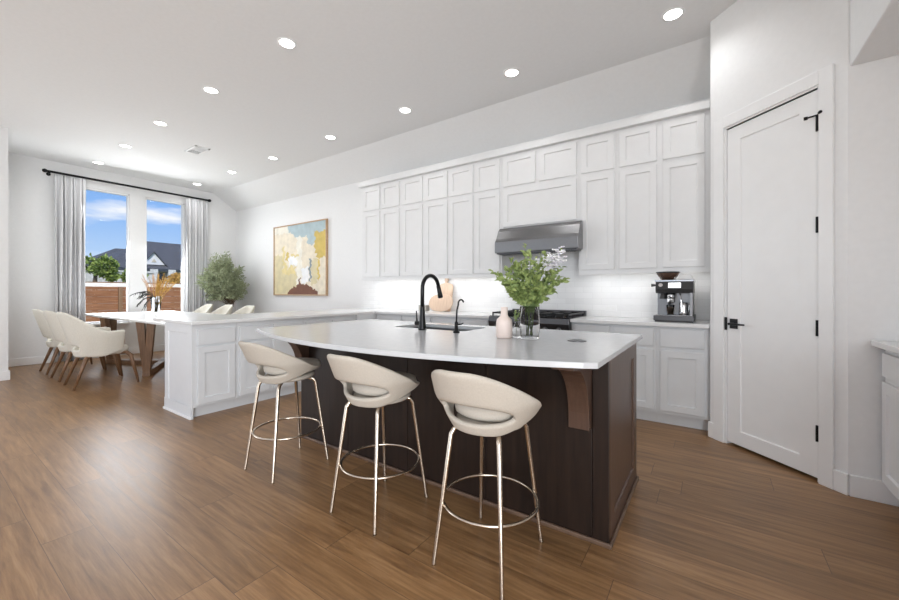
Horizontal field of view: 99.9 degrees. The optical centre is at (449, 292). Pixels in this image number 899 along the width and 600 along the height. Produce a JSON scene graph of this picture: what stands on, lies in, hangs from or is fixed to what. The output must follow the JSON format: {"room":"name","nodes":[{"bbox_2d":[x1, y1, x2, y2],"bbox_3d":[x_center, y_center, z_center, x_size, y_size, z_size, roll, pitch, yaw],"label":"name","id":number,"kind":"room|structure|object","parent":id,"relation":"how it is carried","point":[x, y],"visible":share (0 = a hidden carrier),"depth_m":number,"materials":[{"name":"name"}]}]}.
{"room":"kitchen","nodes":[
{"label":"kitchen","id":0,"kind":"room"},
{"bbox_2d":[0,126,7,371],"bbox_3d":[-8.028,-0.518,3.300,1.344,3.405,5.320,0,0,35],"label":"wall","id":1,"kind":"structure","parent":0,"point":[3,130],"depth_m":5.07,"materials":[{"name":"paint"}]},
{"bbox_2d":[0,370,9,380],"bbox_3d":[-8.010,1.122,3.297,1.344,0.125,5.336,0,0,35],"label":"baseboard","id":2,"kind":"structure","parent":1,"relation":"attached to","point":[4,375],"depth_m":5.07,"materials":[{"name":"paint"}]},
{"bbox_2d":[8,152,235,358],"bbox_3d":[-6.096,-0.518,7.409,0.140,3.405,3.879,0,0,35],"label":"wall","id":3,"kind":"structure","parent":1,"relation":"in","point":[31,248],"depth_m":6.33,"materials":[{"name":"paint"}]},
{"bbox_2d":[8,344,164,366],"bbox_3d":[-6.036,1.122,7.358,0.016,0.125,3.623,0,0,35],"label":"baseboard","id":4,"kind":"structure","parent":3,"relation":"attached to","point":[39,359],"depth_m":6.24,"materials":[{"name":"paint"}]},
{"bbox_2d":[85,187,131,324],"bbox_3d":[-6.341,-0.640,6.974,0.150,2.470,0.725,0,0,35],"label":"window","id":5,"kind":"structure","parent":3,"relation":"attached to","point":[127,285],"depth_m":7.23,"materials":[{"name":"paint"}]},
{"bbox_2d":[42,168,210,201],"bbox_3d":[-6.011,-2.002,7.296,0.127,0.090,2.564,0,0,35],"label":"curtain rod","id":6,"kind":"object","parent":3,"relation":"attached to","point":[43,169],"visible":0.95,"depth_m":7.01,"materials":[{"name":"black metal"}]},
{"bbox_2d":[54,174,85,361],"bbox_3d":[-6.519,-0.410,6.504,0.103,3.160,0.404,0,0,35],"label":"curtain","id":7,"kind":"object","parent":6,"relation":"hanging from","point":[69,192],"visible":0.9,"depth_m":6.48,"materials":[{"name":"fabric"}]},
{"bbox_2d":[186,198,207,311],"bbox_3d":[-5.419,-0.410,8.100,0.103,3.160,0.419,0,0,35],"label":"curtain","id":8,"kind":"object","parent":6,"relation":"hanging from","point":[196,210],"visible":0.76,"depth_m":8.06,"materials":[{"name":"fabric"}]},
{"bbox_2d":[145,197,183,311],"bbox_3d":[-5.819,-0.640,7.731,0.150,2.470,0.715,0,0,35],"label":"window","id":9,"kind":"structure","parent":3,"relation":"attached to","point":[181,285],"depth_m":7.97,"materials":[{"name":"paint"}]},
{"bbox_2d":[0,0,736,210],"bbox_3d":[-3.202,-2.067,2.213,10.824,0.547,9.209,0,0,35],"label":"ceiling","id":10,"kind":"structure","parent":0,"point":[80,80],"depth_m":3.86,"materials":[{"name":"paint"}]},
{"bbox_2d":[118,144,132,147],"bbox_3d":[-4.912,-2.217,5.731,0.166,0.007,0.166,0,0,35],"label":"recessed light","id":11,"kind":"object","parent":10,"relation":"in","point":[121,145],"visible":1,"depth_m":5.72,"materials":[{"name":"white plastic"}]},
{"bbox_2d":[152,120,167,125],"bbox_3d":[-3.794,-2.217,4.960,0.166,0.007,0.166,0,0,35],"label":"recessed light","id":12,"kind":"object","parent":10,"relation":"in","point":[160,123],"visible":1,"depth_m":4.96,"materials":[{"name":"white plastic"}]},
{"bbox_2d":[185,145,209,154],"bbox_3d":[-3.938,-2.215,5.898,0.400,0.010,0.200,0,0,35],"label":"ceiling vent","id":13,"kind":"object","parent":10,"relation":"in","point":[190,150],"visible":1,"depth_m":5.90,"materials":[{"name":"white plastic"}]},
{"bbox_2d":[202,86,219,93],"bbox_3d":[-2.618,-2.217,4.147,0.166,0.007,0.166,0,0,35],"label":"recessed light","id":14,"kind":"object","parent":10,"relation":"in","point":[208,89],"visible":1,"depth_m":4.14,"materials":[{"name":"white plastic"}]},
{"bbox_2d":[267,156,277,159],"bbox_3d":[-2.919,-2.217,6.245,0.166,0.007,0.166,0,0,35],"label":"recessed light","id":15,"kind":"object","parent":10,"relation":"in","point":[268,157],"visible":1,"depth_m":6.25,"materials":[{"name":"white"}]},
{"bbox_2d":[277,37,296,48],"bbox_3d":[-1.448,-2.217,3.365,0.166,0.007,0.166,0,0,35],"label":"recessed light","id":16,"kind":"object","parent":10,"relation":"in","point":[285,42],"visible":1,"depth_m":3.36,"materials":[{"name":"white plastic"}]},
{"bbox_2d":[324,135,335,139],"bbox_3d":[-1.704,-2.217,5.408,0.166,0.007,0.166,0,0,35],"label":"recessed light","id":17,"kind":"object","parent":10,"relation":"in","point":[330,137],"visible":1,"depth_m":5.41,"materials":[{"name":"white"}]},
{"bbox_2d":[398,107,411,113],"bbox_3d":[-0.539,-2.217,4.605,0.166,0.007,0.166,0,0,35],"label":"recessed light","id":18,"kind":"object","parent":10,"relation":"in","point":[405,110],"visible":1,"depth_m":4.60,"materials":[{"name":"white"}]},
{"bbox_2d":[503,68,519,77],"bbox_3d":[0.628,-2.217,3.818,0.166,0.007,0.166,0,0,35],"label":"recessed light","id":19,"kind":"object","parent":10,"relation":"in","point":[510,72],"visible":1,"depth_m":3.81,"materials":[{"name":"white"}]},
{"bbox_2d":[661,6,684,21],"bbox_3d":[1.783,-2.217,3.014,0.166,0.007,0.166,0,0,35],"label":"recessed light","id":20,"kind":"object","parent":10,"relation":"in","point":[672,14],"visible":1,"depth_m":3.01,"materials":[{"name":"white"}]},
{"bbox_2d":[0,350,898,599],"bbox_3d":[-3.198,1.235,2.192,10.794,0.100,9.179,0,0,35],"label":"floor","id":21,"kind":"structure","parent":0,"point":[107,492],"depth_m":1.93,"materials":[{"name":"brown wood"}]},
{"bbox_2d":[32,309,103,374],"bbox_3d":[-5.814,0.716,5.749,0.686,0.946,0.720,0,0,35],"label":"dining chair","id":22,"kind":"object","parent":21,"relation":"on","point":[39,316],"visible":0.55,"depth_m":5.48,"materials":[{"name":"beige fabric"}]},
{"bbox_2d":[43,310,120,381],"bbox_3d":[-5.197,0.716,5.323,0.686,0.946,0.720,0,0,35],"label":"dining chair","id":23,"kind":"object","parent":21,"relation":"on","point":[52,320],"visible":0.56,"depth_m":5.07,"materials":[{"name":"beige fabric"}]},
{"bbox_2d":[56,312,139,389],"bbox_3d":[-4.579,0.716,4.897,0.686,0.946,0.720,0,0,35],"label":"dining chair","id":24,"kind":"object","parent":21,"relation":"on","point":[87,341],"visible":1,"depth_m":4.68,"materials":[{"name":"beige fabric"}]},
{"bbox_2d":[84,311,224,376],"bbox_3d":[-4.505,0.776,6.045,3.580,0.817,1.280,0,0,35],"label":"dining table","id":25,"kind":"object","parent":21,"relation":"on","point":[145,325],"visible":0.62,"depth_m":5.65,"materials":[{"name":"stone"}]},
{"bbox_2d":[130,274,177,313],"bbox_3d":[-5.044,0.017,6.461,0.679,0.702,0.474,0,0,-43],"label":"pampas vase","id":26,"kind":"object","parent":25,"relation":"on","point":[156,300],"visible":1,"depth_m":6.43,"materials":[{"name":"clear glass"}]},
{"bbox_2d":[163,322,236,419],"bbox_3d":[-2.541,0.744,3.849,0.658,0.882,0.420,0,0,35],"label":"base cabinet","id":27,"kind":"object","parent":21,"relation":"on","point":[200,360],"visible":0.93,"depth_m":3.68,"materials":[{"name":"paint"}]},
{"bbox_2d":[193,304,212,312],"bbox_3d":[-5.159,0.716,7.598,0.686,0.946,0.720,0,0,35],"label":"dining chair","id":28,"kind":"object","parent":21,"relation":"on","point":[207,308],"visible":0.12,"depth_m":7.88,"materials":[{"name":"beige fabric"}]},
{"bbox_2d":[194,251,249,306],"bbox_3d":[-4.793,0.145,8.023,1.119,2.081,0.928,0,0,35],"label":"tree","id":29,"kind":"object","parent":21,"relation":"on","point":[223,284],"visible":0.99,"depth_m":7.88,"materials":[{"name":"green plant"}]},
{"bbox_2d":[212,305,232,313],"bbox_3d":[-4.492,0.716,7.138,0.686,0.946,0.720,0,0,35],"label":"dining chair","id":30,"kind":"object","parent":21,"relation":"on","point":[226,309],"visible":0.18,"depth_m":7.41,"materials":[{"name":"beige fabric"}]},
{"bbox_2d":[233,305,254,313],"bbox_3d":[-3.833,0.716,6.684,0.686,0.946,0.720,0,0,35],"label":"dining chair","id":31,"kind":"object","parent":21,"relation":"on","point":[249,308],"visible":0.12,"depth_m":6.97,"materials":[{"name":"beige fabric"}]},
{"bbox_2d":[233,318,302,407],"bbox_3d":[-2.203,0.744,4.335,0.652,0.882,0.762,0,0,35],"label":"base cabinet","id":32,"kind":"object","parent":21,"relation":"on","point":[247,380],"visible":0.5,"depth_m":4.00,"materials":[{"name":"white wood"}]},
{"bbox_2d":[238,341,328,483],"bbox_3d":[-1.135,0.747,2.579,0.500,0.876,0.551,0,0,35],"label":"bar stool","id":33,"kind":"object","parent":21,"relation":"on","point":[280,367],"visible":1,"depth_m":2.43,"materials":[{"name":"beige fabric"}]},
{"bbox_2d":[263,358,320,375],"bbox_3d":[-1.089,0.515,2.646,0.332,0.072,0.388,0,0,35],"label":"seat cushion","id":34,"kind":"object","parent":33,"relation":"on","point":[271,371],"depth_m":2.50,"materials":[{"name":"beige fabric"}]},
{"bbox_2d":[300,315,354,390],"bbox_3d":[-1.759,0.744,4.978,0.652,0.882,0.799,0,0,35],"label":"base cabinet","id":35,"kind":"object","parent":21,"relation":"on","point":[314,320],"visible":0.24,"depth_m":4.75,"materials":[{"name":"white wood"}]},
{"bbox_2d":[355,314,376,319],"bbox_3d":[-1.251,0.744,5.696,0.674,0.882,0.958,0,0,35],"label":"base cabinet","id":36,"kind":"object","parent":21,"relation":"on","point":[360,316],"visible":0.07,"depth_m":5.23,"materials":[{"name":"white wood"}]},
{"bbox_2d":[327,354,427,535],"bbox_3d":[-0.404,0.747,2.082,0.500,0.876,0.551,0,0,35],"label":"bar stool","id":37,"kind":"object","parent":21,"relation":"on","point":[376,386],"visible":1,"depth_m":1.93,"materials":[{"name":"beige fabric"}]},
{"bbox_2d":[352,372,416,396],"bbox_3d":[-0.357,0.515,2.149,0.332,0.072,0.388,0,0,35],"label":"seat cushion","id":38,"kind":"object","parent":37,"relation":"on","point":[360,390],"depth_m":1.98,"materials":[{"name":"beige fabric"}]},
{"bbox_2d":[377,314,433,322],"bbox_3d":[-0.464,0.744,5.338,1.024,0.882,0.595,0,0,35],"label":"base cabinet","id":39,"kind":"object","parent":21,"relation":"on","point":[395,317],"visible":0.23,"depth_m":5.12,"materials":[{"name":"white wood"}]},
{"bbox_2d":[434,316,488,325],"bbox_3d":[0.297,0.744,4.813,0.824,0.882,0.595,0,0,35],"label":"base cabinet","id":40,"kind":"object","parent":21,"relation":"on","point":[437,319],"visible":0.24,"depth_m":4.55,"materials":[{"name":"white wood"}]},
{"bbox_2d":[153,308,498,324],"bbox_3d":[-1.159,0.286,4.417,2.778,0.032,2.938,0,0,35],"label":"countertop","id":41,"kind":"structure","parent":40,"relation":"on","point":[227,318],"depth_m":4.59,"materials":[{"name":"stone"}]},
{"bbox_2d":[419,305,429,310],"bbox_3d":[-0.371,0.227,5.513,0.130,0.084,0.100,0,0,35],"label":"storage box","id":42,"kind":"object","parent":41,"relation":"on","point":[427,308],"visible":0.61,"depth_m":5.47,"materials":[{"name":"grey stone"}]},
{"bbox_2d":[429,294,452,310],"bbox_3d":[-0.124,0.148,5.335,0.410,0.242,0.076,0,0,35],"label":"cutting board","id":43,"kind":"object","parent":41,"relation":"on","point":[445,303],"visible":0.91,"depth_m":5.32,"materials":[{"name":"brown wood"}]},
{"bbox_2d":[440,278,452,311],"bbox_3d":[-0.059,0.031,5.376,0.240,0.475,0.098,0,0,35],"label":"cutting board","id":44,"kind":"object","parent":41,"relation":"on","point":[446,288],"visible":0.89,"depth_m":5.37,"materials":[{"name":"brown wood"}]},
{"bbox_2d":[288,342,638,549],"bbox_3d":[-0.097,0.740,2.637,2.411,0.889,1.078,0,0,35],"label":"kitchen island","id":45,"kind":"object","parent":21,"relation":"on","point":[583,431],"visible":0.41,"depth_m":2.04,"materials":[{"name":"brown wood"}]},
{"bbox_2d":[256,319,642,368],"bbox_3d":[-0.184,0.282,2.519,2.457,0.025,1.426,0,0,35],"label":"island countertop","id":46,"kind":"structure","parent":45,"relation":"on","point":[480,344],"depth_m":2.01,"materials":[{"name":"stone"}]},
{"bbox_2d":[414,274,442,329],"bbox_3d":[-0.148,0.066,2.812,0.089,0.407,0.270,0,0,35],"label":"faucet","id":47,"kind":"object","parent":46,"relation":"on","point":[421,323],"visible":0.99,"depth_m":2.71,"materials":[{"name":"black metal"}]},
{"bbox_2d":[411,327,469,330],"bbox_3d":[-0.078,0.405,2.935,0.720,0.219,0.405,0,0,35],"label":"sink","id":48,"kind":"object","parent":46,"relation":"in","point":[435,328],"visible":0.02,"depth_m":3.13,"materials":[{"name":"metal"}]},
{"bbox_2d":[453,299,463,332],"bbox_3d":[0.061,0.157,2.530,0.072,0.225,0.086,0,0,5],"label":"water tap","id":49,"kind":"object","parent":46,"relation":"on","point":[459,300],"visible":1,"depth_m":2.51,"materials":[{"name":"black metal"}]},
{"bbox_2d":[496,307,511,338],"bbox_3d":[0.325,0.178,2.242,0.096,0.182,0.096,0,0,35],"label":"ceramic bottle","id":50,"kind":"object","parent":46,"relation":"on","point":[504,322],"visible":1,"depth_m":2.21,"materials":[{"name":"beige ceramic"}]},
{"bbox_2d":[512,309,519,337],"bbox_3d":[0.402,0.186,2.255,0.053,0.167,0.052,0,0,35],"label":"bud vase","id":51,"kind":"object","parent":46,"relation":"on","point":[516,328],"visible":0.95,"depth_m":2.24,"materials":[{"name":"clear glass"}]},
{"bbox_2d":[489,243,570,338],"bbox_3d":[0.464,-0.012,2.210,0.480,0.563,0.315,0,0,-2],"label":"vase","id":52,"kind":"object","parent":46,"relation":"on","point":[529,293],"visible":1,"depth_m":2.16,"materials":[{"name":"clear glass"}]},
{"bbox_2d":[568,339,585,341],"bbox_3d":[0.706,0.268,2.094,0.100,0.004,0.100,0,0,35],"label":"outlet cover","id":53,"kind":"object","parent":46,"relation":"on","point":[570,340],"visible":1,"depth_m":2.08,"materials":[{"name":"grey metal"}]},
{"bbox_2d":[431,369,542,599],"bbox_3d":[0.165,0.747,1.692,0.500,0.876,0.551,0,0,35],"label":"bar stool","id":54,"kind":"object","parent":21,"relation":"on","point":[485,407],"visible":1,"depth_m":1.53,"materials":[{"name":"beige fabric"}]},
{"bbox_2d":[455,404,512,422],"bbox_3d":[0.211,0.515,1.759,0.332,0.072,0.388,0,0,35],"label":"seat cushion","id":55,"kind":"object","parent":54,"relation":"on","point":[465,413],"depth_m":1.59,"materials":[{"name":"beige fabric"}]},
{"bbox_2d":[488,309,586,330],"bbox_3d":[0.994,0.697,4.285,0.908,0.975,0.711,0,0,35],"label":"range","id":56,"kind":"object","parent":21,"relation":"on","point":[549,319],"visible":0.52,"depth_m":4.00,"materials":[{"name":"metal"}]},
{"bbox_2d":[490,314,586,318],"bbox_3d":[1.013,0.276,4.313,0.908,0.027,0.643,0,0,35],"label":"cooktop","id":57,"kind":"object","parent":56,"relation":"in","point":[492,316],"depth_m":4.10,"materials":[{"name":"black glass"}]},
{"bbox_2d":[572,322,657,421],"bbox_3d":[1.708,0.744,3.841,0.761,0.882,0.595,0,0,35],"label":"base cabinet","id":58,"kind":"object","parent":21,"relation":"on","point":[646,348],"visible":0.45,"depth_m":3.45,"materials":[{"name":"white wood"}]},
{"bbox_2d":[570,316,709,328],"bbox_3d":[1.867,0.286,3.727,1.154,0.032,0.639,0,0,35],"label":"countertop","id":59,"kind":"structure","parent":58,"relation":"on","point":[586,319],"depth_m":3.53,"materials":[{"name":"stone"}]},
{"bbox_2d":[651,271,695,322],"bbox_3d":[2.092,0.038,3.531,0.340,0.463,0.492,0,0,35],"label":"coffee machine","id":60,"kind":"object","parent":59,"relation":"on","point":[670,291],"visible":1,"depth_m":3.45,"materials":[{"name":"grey metal"}]},
{"bbox_2d":[666,305,674,314],"bbox_3d":[2.032,0.160,3.476,0.068,0.090,0.068,0,0,35],"label":"glass cup","id":61,"kind":"object","parent":60,"relation":"on","point":[670,308],"visible":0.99,"depth_m":3.45,"materials":[{"name":"black"}]},
{"bbox_2d":[656,314,689,315],"bbox_3d":[2.055,0.209,3.458,0.278,0.006,0.142,0,0,35],"label":"drip tray","id":62,"kind":"object","parent":60,"relation":"on","point":[656,314],"depth_m":3.44,"materials":[{"name":"silver metal"}]},
{"bbox_2d":[678,303,689,314],"bbox_3d":[2.120,0.150,3.415,0.089,0.110,0.080,0,0,35],"label":"milk jug","id":63,"kind":"object","parent":60,"relation":"on","point":[684,305],"visible":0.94,"depth_m":3.38,"materials":[{"name":"silver metal"}]},
{"bbox_2d":[657,326,709,430],"bbox_3d":[2.183,0.744,3.513,0.392,0.882,0.595,0,0,35],"label":"base cabinet","id":64,"kind":"object","parent":21,"relation":"on","point":[683,354],"visible":0.83,"depth_m":3.27,"materials":[{"name":"white wood"}]},
{"bbox_2d":[882,350,898,499],"bbox_3d":[2.231,0.744,1.295,0.633,0.882,1.564,0,0,35],"label":"base cabinet","id":65,"kind":"object","parent":21,"relation":"on","point":[890,360],"visible":0.88,"depth_m":2.02,"materials":[{"name":"white wood"}]},
{"bbox_2d":[871,340,898,353],"bbox_3d":[2.214,0.286,1.300,0.666,0.032,1.593,0,0,35],"label":"countertop","id":66,"kind":"structure","parent":65,"relation":"on","point":[892,346],"depth_m":1.99,"materials":[{"name":"stone"}]},
{"bbox_2d":[236,97,709,317],"bbox_3d":[-0.627,-0.518,5.921,10.794,3.405,0.120,0,0,35],"label":"wall","id":67,"kind":"structure","parent":0,"point":[342,205],"depth_m":7.19,"materials":[{"name":"paint"}]},
{"bbox_2d":[273,218,327,295],"bbox_3d":[-2.958,-0.645,7.428,1.733,1.416,0.045,0,0,35],"label":"framed painting","id":68,"kind":"object","parent":67,"relation":"attached to","point":[300,250],"visible":1,"depth_m":7.37,"materials":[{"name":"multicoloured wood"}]},
{"bbox_2d":[361,180,400,280],"bbox_3d":[-0.951,-0.915,5.856,0.816,1.460,0.355,0,0,35],"label":"upper cabinet","id":69,"kind":"object","parent":67,"relation":"attached to","point":[381,203],"visible":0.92,"depth_m":5.69,"materials":[{"name":"white wood"}]},
{"bbox_2d":[361,278,399,280],"bbox_3d":[-1.042,-0.196,5.724,0.815,0.022,0.026,0,0,35],"label":"light","id":70,"kind":"object","parent":69,"relation":"attached to","point":[363,279],"depth_m":5.73,"materials":[{"name":"white"}]},
{"bbox_2d":[400,169,448,279],"bbox_3d":[-0.267,-0.915,5.385,0.842,1.460,0.355,0,0,35],"label":"upper cabinet","id":71,"kind":"object","parent":67,"relation":"attached to","point":[425,197],"visible":0.91,"depth_m":5.20,"materials":[{"name":"white wood"}]},
{"bbox_2d":[400,277,447,279],"bbox_3d":[-0.358,-0.196,5.253,0.841,0.022,0.026,0,0,35],"label":"light","id":72,"kind":"object","parent":71,"relation":"attached to","point":[402,278],"depth_m":5.32,"materials":[{"name":"white"}]},
{"bbox_2d":[448,157,513,277],"bbox_3d":[0.403,-0.915,4.923,0.784,1.460,0.355,0,0,35],"label":"upper cabinet","id":73,"kind":"object","parent":67,"relation":"attached to","point":[475,189],"visible":0.81,"depth_m":4.76,"materials":[{"name":"white wood"}]},
{"bbox_2d":[448,275,497,277],"bbox_3d":[0.312,-0.196,4.791,0.783,0.022,0.026,0,0,35],"label":"light","id":74,"kind":"object","parent":73,"relation":"attached to","point":[450,276],"depth_m":4.81,"materials":[{"name":"white"}]},
{"bbox_2d":[358,99,709,188],"bbox_3d":[0.548,-1.675,4.798,4.545,0.070,0.395,0,0,35],"label":"trim","id":75,"kind":"structure","parent":67,"relation":"attached to","point":[701,106],"depth_m":4.13,"materials":[{"name":"white wood"}]},
{"bbox_2d":[363,272,709,319],"bbox_3d":[0.527,0.017,5.046,4.860,0.505,0.010,0,0,35],"label":"backsplash","id":76,"kind":"structure","parent":67,"relation":"attached to","point":[633,295],"depth_m":4.45,"materials":[{"name":"tile"}]},
{"bbox_2d":[502,139,578,228],"bbox_3d":[1.102,-1.203,4.441,0.912,0.885,0.355,0,0,35],"label":"upper cabinet","id":77,"kind":"object","parent":67,"relation":"attached to","point":[540,186],"visible":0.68,"depth_m":4.28,"materials":[{"name":"white wood"}]},
{"bbox_2d":[495,220,582,255],"bbox_3d":[1.067,-0.596,4.343,0.958,0.327,0.533,0,0,35],"label":"range hood","id":78,"kind":"object","parent":77,"relation":"attached to","point":[546,237],"visible":0.79,"depth_m":4.11,"materials":[{"name":"metal"}]},
{"bbox_2d":[514,251,578,272],"bbox_3d":[1.200,-0.500,4.583,0.913,0.530,0.010,0,0,35],"label":"backsplash","id":79,"kind":"structure","parent":67,"relation":"attached to","point":[572,263],"depth_m":4.45,"materials":[{"name":"tile"}]},
{"bbox_2d":[579,131,616,274],"bbox_3d":[1.634,-0.915,4.074,0.378,1.460,0.355,0,0,35],"label":"upper cabinet","id":80,"kind":"object","parent":67,"relation":"attached to","point":[598,153],"visible":0.88,"depth_m":3.93,"materials":[{"name":"white wood"}]},
{"bbox_2d":[579,272,616,274],"bbox_3d":[1.543,-0.196,3.942,0.377,0.022,0.026,0,0,35],"label":"light","id":81,"kind":"object","parent":80,"relation":"attached to","point":[580,273],"depth_m":3.94,"materials":[{"name":"white"}]},
{"bbox_2d":[617,110,709,273],"bbox_3d":[2.110,-0.915,3.746,0.777,1.460,0.355,0,0,35],"label":"upper cabinet","id":82,"kind":"object","parent":67,"relation":"attached to","point":[663,167],"visible":0.98,"depth_m":3.58,"materials":[{"name":"white wood"}]},
{"bbox_2d":[617,269,709,273],"bbox_3d":[2.019,-0.196,3.614,0.776,0.022,0.026,0,0,35],"label":"light","id":83,"kind":"object","parent":82,"relation":"attached to","point":[619,271],"depth_m":3.65,"materials":[{"name":"white"}]},
{"bbox_2d":[710,0,898,479],"bbox_3d":[2.546,-0.518,2.633,0.639,3.405,2.011,0,0,-15],"label":"wall","id":84,"kind":"structure","parent":0,"point":[759,48],"depth_m":2.20,"materials":[{"name":"paint"}]},
{"bbox_2d":[724,90,821,477],"bbox_3d":[2.234,-0.053,2.646,0.096,2.432,0.666,0,0,-12],"label":"door","id":85,"kind":"structure","parent":84,"relation":"in","point":[772,323],"depth_m":2.62,"materials":[{"name":"paint"}]},
{"bbox_2d":[714,64,834,489],"bbox_3d":[2.274,-0.095,2.672,0.118,2.559,0.805,0,0,-12],"label":"trim","id":86,"kind":"structure","parent":84,"relation":"attached to","point":[823,80],"depth_m":2.34,"materials":[{"name":"paint"}]},
{"bbox_2d":[708,421,898,506],"bbox_3d":[2.407,1.122,2.360,0.323,0.125,1.569,0,0,-31],"label":"baseboard","id":87,"kind":"structure","parent":84,"relation":"attached to","point":[856,486],"depth_m":2.17,"materials":[{"name":"paint"}]},
{"bbox_2d":[850,0,898,65],"bbox_3d":[0.475,-1.768,-1.154,0.748,0.905,7.640,0,0,35],"label":"ceiling","id":88,"kind":"structure","parent":0,"point":[874,24],"depth_m":2.00,"materials":[{"name":"paint"}]},
{"label":"outside","id":89,"kind":"structure","parent":0,"visible":0},
{"bbox_3d":[-26.194,1.560,36.278,65.686,0.150,90.000,0,0,35],"label":"ground","id":90,"kind":"structure","parent":89,"visible":0},
{"bbox_2d":[85,253,120,317],"bbox_3d":[-13.082,0.013,13.901,1.573,2.949,1.115,0,0,-39],"label":"tree","id":91,"kind":"object","parent":90,"relation":"on","point":[106,267],"visible":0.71,"depth_m":13.89,"materials":[{"name":"green plant"}]},
{"bbox_2d":[85,248,123,261],"bbox_3d":[-30.797,-1.415,39.877,9.020,5.800,14.300,0,0,35],"label":"house","id":92,"kind":"structure","parent":90,"relation":"on","point":[112,251],"depth_m":36.13,"materials":[{"name":"paint"}]},
{"bbox_2d":[85,270,154,317],"bbox_3d":[-13.912,0.290,15.452,0.550,2.390,2.950,0,0,35],"label":"stone wall","id":93,"kind":"structure","parent":90,"relation":"on","point":[88,277],"depth_m":15.18,"materials":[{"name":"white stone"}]},
{"bbox_2d":[85,282,180,321],"bbox_3d":[-9.009,0.597,11.589,0.110,1.775,8.945,0,0,35],"label":"wooden fence","id":94,"kind":"object","parent":90,"relation":"on","point":[94,296],"visible":0.05,"depth_m":10.77,"materials":[{"name":"brown wood"}]},
{"bbox_2d":[86,241,180,308],"bbox_3d":[-20.701,-1.140,30.183,8.650,5.250,12.800,0,0,35],"label":"house","id":95,"kind":"structure","parent":90,"relation":"on","point":[162,258],"depth_m":25.91,"materials":[{"name":"paint"}]},
{"bbox_2d":[120,269,148,281],"bbox_3d":[-12.387,0.231,14.813,0.823,2.513,0.872,0,0,35],"label":"tree","id":96,"kind":"object","parent":90,"relation":"on","point":[123,275],"visible":0.06,"depth_m":14.56,"materials":[{"name":"green plant"}]},
{"bbox_2d":[165,272,180,282],"bbox_3d":[-15.013,0.190,20.571,0.784,2.596,0.714,0,0,23],"label":"tree","id":97,"kind":"object","parent":90,"relation":"on","point":[175,275],"visible":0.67,"depth_m":20.46,"materials":[{"name":"orange plant"}]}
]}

